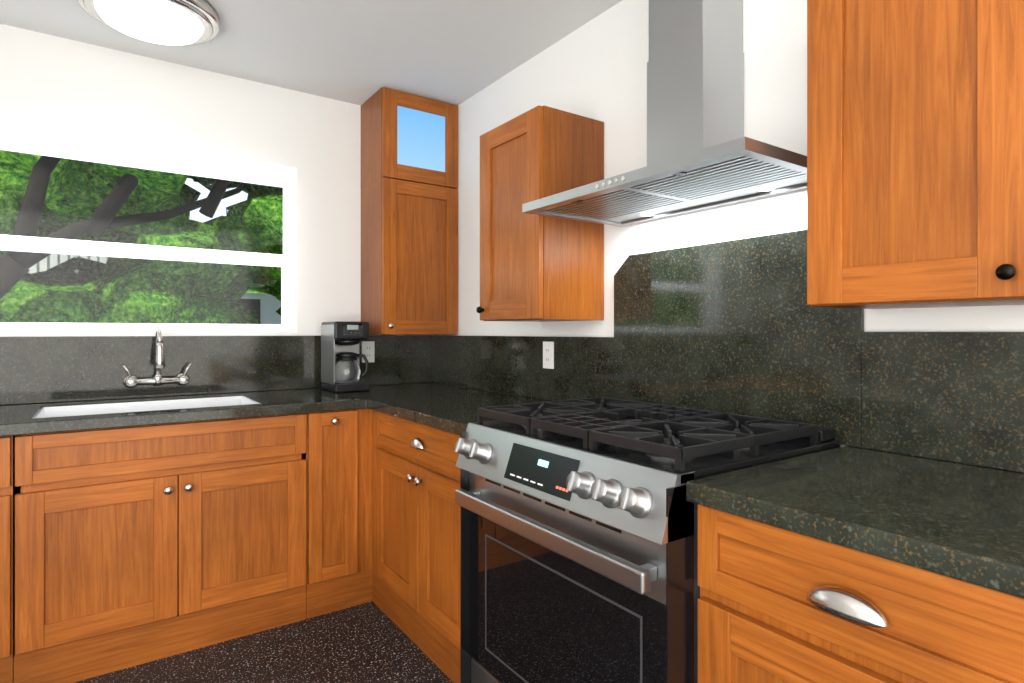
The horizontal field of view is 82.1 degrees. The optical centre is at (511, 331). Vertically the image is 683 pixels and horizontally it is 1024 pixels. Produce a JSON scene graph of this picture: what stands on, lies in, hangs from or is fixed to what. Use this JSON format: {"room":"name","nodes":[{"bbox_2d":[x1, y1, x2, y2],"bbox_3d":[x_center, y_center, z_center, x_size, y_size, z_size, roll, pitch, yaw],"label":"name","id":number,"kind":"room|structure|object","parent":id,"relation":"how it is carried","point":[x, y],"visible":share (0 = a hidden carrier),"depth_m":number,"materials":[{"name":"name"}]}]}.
{"room":"kitchen","nodes":[
{"label":"kitchen","id":0,"kind":"room"},
{"bbox_2d":[0,24,360,336],"bbox_3d":[-2.013,-0.020,2.546,3.600,2.450,0.220,0,0,-35],"label":"wall","id":1,"kind":"structure","parent":0,"point":[54,86],"depth_m":2.84,"materials":[{"name":"white paint"}]},
{"bbox_2d":[0,128,291,331],"bbox_3d":[-2.019,-0.422,2.555,2.040,0.845,0.079,0,0,-35],"label":"window","id":2,"kind":"structure","parent":1,"relation":"in","point":[36,144],"depth_m":2.76,"materials":[{"name":"white plastic"}]},
{"bbox_2d":[0,151,283,323],"bbox_3d":[-2.020,-0.402,2.555,1.968,0.731,0.038,0,0,-35],"label":"window panel","id":3,"kind":"object","parent":2,"relation":"in","point":[140,240],"visible":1,"depth_m":2.73,"materials":[{"name":"clear glass"}]},
{"bbox_2d":[0,335,430,404],"bbox_3d":[-1.861,0.157,2.503,3.393,0.274,0.020,0,0,-35],"label":"backsplash","id":4,"kind":"structure","parent":1,"relation":"attached to","point":[46,369],"depth_m":2.72,"materials":[{"name":"stone"}]},
{"bbox_2d":[122,326,191,387],"bbox_3d":[-1.560,0.113,2.595,0.267,0.275,0.172,0,0,-35],"label":"faucet","id":5,"kind":"object","parent":4,"relation":"attached to","point":[157,379],"visible":1,"depth_m":2.59,"materials":[{"name":"silver metal"}]},
{"bbox_2d":[362,341,374,362],"bbox_3d":[-0.789,0.110,3.229,0.072,0.116,0.008,0,0,-35],"label":"electrical outlet","id":6,"kind":"object","parent":4,"relation":"attached to","point":[368,349],"visible":0.98,"depth_m":3.23,"materials":[{"name":"white plastic"}]},
{"bbox_2d":[74,601,452,682],"bbox_3d":[-0.741,1.255,0.891,3.800,0.100,4.450,0,0,-35],"label":"floor","id":7,"kind":"structure","parent":0,"point":[370,642],"depth_m":2.17,"materials":[{"name":"stone"}]},
{"bbox_2d":[0,433,51,682],"bbox_3d":[-2.163,0.770,1.923,0.964,0.870,0.626,0,0,-35],"label":"base cabinet","id":8,"kind":"object","parent":7,"relation":"on","point":[25,460],"depth_m":1.94,"materials":[{"name":"brown wood"}]},
{"bbox_2d":[260,409,363,623],"bbox_3d":[-0.962,0.770,2.758,0.262,0.870,0.626,0,0,-35],"label":"base cabinet","id":9,"kind":"object","parent":7,"relation":"on","point":[312,464],"depth_m":2.47,"materials":[{"name":"brown wood"}]},
{"bbox_2d":[0,382,479,436],"bbox_3d":[-1.679,0.315,2.240,3.392,0.040,0.655,0,0,-35],"label":"countertop","id":10,"kind":"structure","parent":9,"relation":"on","point":[15,419],"depth_m":2.32,"materials":[{"name":"stone"}]},
{"bbox_2d":[34,396,259,417],"bbox_3d":[-1.447,0.422,2.380,0.737,0.246,0.397,0,0,-35],"label":"undermount sink","id":11,"kind":"object","parent":10,"relation":"in","point":[62,411],"visible":0.06,"depth_m":2.51,"materials":[{"name":"white ceramic"}]},
{"bbox_2d":[321,321,369,391],"bbox_3d":[-0.841,0.121,2.996,0.197,0.345,0.230,0,0,-35],"label":"coffee maker","id":12,"kind":"object","parent":10,"relation":"on","point":[341,355],"visible":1,"depth_m":2.94,"materials":[{"name":"black plastic"}]},
{"bbox_2d":[364,408,372,602],"bbox_3d":[-0.597,0.770,3.011,0.736,0.870,0.626,0,0,-35],"label":"base cabinet","id":13,"kind":"object","parent":7,"relation":"on","point":[368,413],"depth_m":2.62,"materials":[{"name":"brown wood"}]},
{"bbox_2d":[372,410,459,682],"bbox_3d":[-0.127,0.770,2.405,0.655,0.870,0.939,0,0,-35],"label":"base cabinet","id":14,"kind":"object","parent":7,"relation":"on","point":[416,552],"visible":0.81,"depth_m":2.20,"materials":[{"name":"brown wood"}]},
{"bbox_2d":[364,390,596,434],"bbox_3d":[-0.112,0.315,2.383,0.655,0.040,0.886,0,0,-35],"label":"countertop","id":15,"kind":"structure","parent":14,"relation":"on","point":[451,411],"depth_m":2.42,"materials":[{"name":"stone"}]},
{"bbox_2d":[454,397,839,682],"bbox_3d":[0.326,0.720,1.649,0.722,0.970,0.807,0,0,-35],"label":"range","id":16,"kind":"object","parent":7,"relation":"on","point":[578,540],"visible":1,"depth_m":1.42,"materials":[{"name":"grey metal"}]},
{"bbox_2d":[698,504,1023,682],"bbox_3d":[0.789,0.770,1.114,0.626,0.870,0.589,0,0,-35],"label":"base cabinet","id":17,"kind":"object","parent":7,"relation":"on","point":[777,605],"visible":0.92,"depth_m":0.94,"materials":[{"name":"brown wood"}]},
{"bbox_2d":[686,446,1023,598],"bbox_3d":[1.073,0.315,0.681,0.651,0.040,1.625,0,0,-35],"label":"countertop","id":18,"kind":"structure","parent":17,"relation":"on","point":[960,521],"depth_m":1.01,"materials":[{"name":"stone"}]},
{"bbox_2d":[0,0,621,105],"bbox_3d":[-0.741,-1.295,0.891,3.800,0.100,4.450,0,0,-35],"label":"ceiling","id":19,"kind":"structure","parent":0,"point":[453,52],"depth_m":2.50,"materials":[{"name":"white paint"}]},
{"bbox_2d":[77,0,219,45],"bbox_3d":[-1.378,-1.197,2.245,0.470,0.094,0.470,0,0,-35],"label":"ceiling light","id":20,"kind":"object","parent":19,"relation":"attached to","point":[180,22],"visible":1,"depth_m":2.20,"materials":[{"name":"white glass"}]},
{"bbox_2d":[455,0,1023,446],"bbox_3d":[0.737,-0.020,1.919,0.200,2.450,4.450,0,0,-35],"label":"wall","id":21,"kind":"structure","parent":0,"point":[595,68],"depth_m":2.17,"materials":[{"name":"white paint"}]},
{"bbox_2d":[361,87,457,334],"bbox_3d":[-0.554,-0.613,3.212,0.436,1.256,0.345,0,0,-35],"label":"upper cabinet","id":22,"kind":"object","parent":21,"relation":"attached to","point":[409,214],"visible":1,"depth_m":3.09,"materials":[{"name":"brown wood"}]},
{"bbox_2d":[476,105,603,321],"bbox_3d":[0.099,-0.430,2.352,0.345,0.770,0.410,0,0,-35],"label":"upper cabinet","id":23,"kind":"object","parent":21,"relation":"attached to","point":[536,268],"visible":1,"depth_m":2.21,"materials":[{"name":"brown wood"}]},
{"bbox_2d":[522,0,806,226],"bbox_3d":[0.455,-0.818,1.739,0.459,0.846,0.823,0,0,-35],"label":"range hood","id":24,"kind":"object","parent":21,"relation":"attached to","point":[703,153],"visible":0.96,"depth_m":1.72,"materials":[{"name":"silver metal"}]},
{"bbox_2d":[431,229,1023,472],"bbox_3d":[0.664,0.007,1.825,0.020,0.574,3.972,0,0,-35],"label":"backsplash","id":25,"kind":"structure","parent":21,"relation":"attached to","point":[739,327],"depth_m":1.70,"materials":[{"name":"stone"}]},
{"bbox_2d":[543,342,553,368],"bbox_3d":[0.155,0.100,2.531,0.008,0.116,0.072,0,0,-35],"label":"electrical outlet","id":26,"kind":"object","parent":25,"relation":"attached to","point":[548,355],"visible":1,"depth_m":2.52,"materials":[{"name":"white plastic"}]},
{"bbox_2d":[807,0,1023,308],"bbox_3d":[0.881,-0.436,1.227,0.345,0.758,0.390,0,0,-35],"label":"upper cabinet","id":27,"kind":"object","parent":21,"relation":"attached to","point":[915,153],"visible":1,"depth_m":1.14,"materials":[{"name":"brown wood"}]},
{"label":"outside","id":28,"kind":"structure","parent":0,"visible":0},
{"bbox_2d":[185,178,247,222],"bbox_3d":[-9.966,-3.500,13.813,7.872,2.408,0.001,0,0,-35],"label":"sky","id":29,"kind":"structure","parent":28,"point":[241,196],"depth_m":15.26,"materials":[{"name":"white"}]},
{"bbox_2d":[237,280,265,293],"bbox_3d":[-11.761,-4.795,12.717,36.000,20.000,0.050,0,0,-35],"label":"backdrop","id":30,"kind":"structure","parent":28,"point":[250,291],"depth_m":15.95,"materials":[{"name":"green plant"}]},
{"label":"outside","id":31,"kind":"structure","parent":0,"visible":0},
{"bbox_2d":[0,150,282,323],"bbox_3d":[-5.117,-0.015,8.509,9.727,10.447,6.434,0,0,-35],"label":"tree","id":32,"kind":"object","parent":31,"point":[66,288],"depth_m":6.86,"materials":[{"name":"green plant"}]},
{"bbox_2d":[28,248,280,323],"bbox_3d":[-9.514,0.455,11.849,11.700,9.500,2.940,0,0,-35],"label":"building","id":33,"kind":"structure","parent":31,"point":[260,299],"depth_m":12.76,"materials":[{"name":"white"}]}
]}

